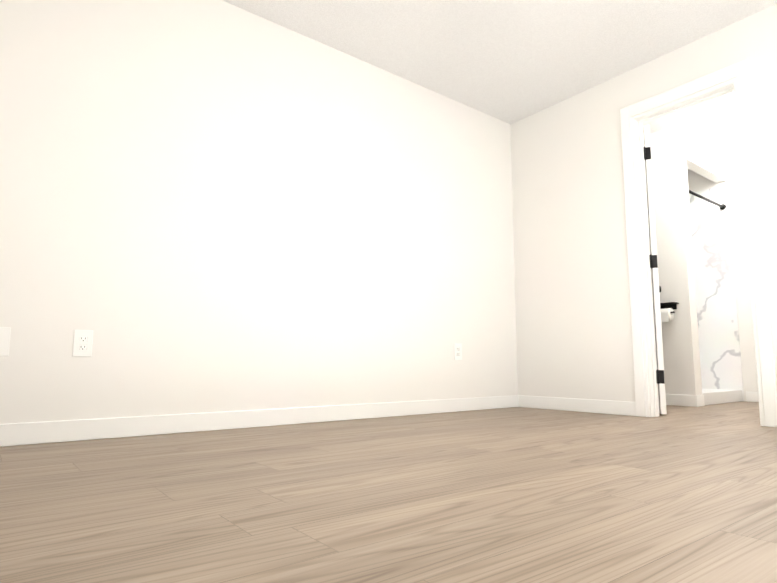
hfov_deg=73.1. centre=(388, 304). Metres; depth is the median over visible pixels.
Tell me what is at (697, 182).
wall
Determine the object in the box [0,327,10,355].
electrical outlet plate
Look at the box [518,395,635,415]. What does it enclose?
baseboard
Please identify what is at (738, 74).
door frame
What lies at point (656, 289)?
door
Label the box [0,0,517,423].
wall
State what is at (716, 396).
shower pan
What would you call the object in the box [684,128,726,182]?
header
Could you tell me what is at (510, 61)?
ceiling
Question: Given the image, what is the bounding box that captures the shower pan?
[702,389,742,405]
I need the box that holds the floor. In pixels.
[0,401,776,582]
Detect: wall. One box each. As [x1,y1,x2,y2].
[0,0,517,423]
[510,4,776,401]
[650,124,701,406]
[687,150,757,400]
[689,184,743,400]
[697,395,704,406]
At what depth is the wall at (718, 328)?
5.19 m
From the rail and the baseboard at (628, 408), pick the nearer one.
the baseboard at (628, 408)
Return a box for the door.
[643,125,666,413]
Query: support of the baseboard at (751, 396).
attached to the wall at (697, 182)
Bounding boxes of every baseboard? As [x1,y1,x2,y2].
[0,395,518,446]
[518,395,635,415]
[746,391,758,401]
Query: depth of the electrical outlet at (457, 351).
3.94 m
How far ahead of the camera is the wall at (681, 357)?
4.53 m
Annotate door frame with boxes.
[620,59,776,426]
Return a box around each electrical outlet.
[72,330,92,356]
[454,343,461,359]
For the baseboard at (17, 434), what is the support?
attached to the wall at (213, 206)
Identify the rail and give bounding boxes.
[689,190,725,209]
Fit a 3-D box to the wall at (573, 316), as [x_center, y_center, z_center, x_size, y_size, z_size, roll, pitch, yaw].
[2.257,-0.531,3.027,0.115,2.440,3.730,5,-8,-37]
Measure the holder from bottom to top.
0.169 m
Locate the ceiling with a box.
[222,0,776,152]
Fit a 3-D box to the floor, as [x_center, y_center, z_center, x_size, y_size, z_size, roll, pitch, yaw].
[1.538,0.647,2.331,6.359,0.060,3.970,5,-8,-37]
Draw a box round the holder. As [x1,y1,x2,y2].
[660,302,678,321]
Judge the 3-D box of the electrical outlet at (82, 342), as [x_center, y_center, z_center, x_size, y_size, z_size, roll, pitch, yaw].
[-1.425,0.182,2.443,0.078,0.124,0.009,5,-8,-37]

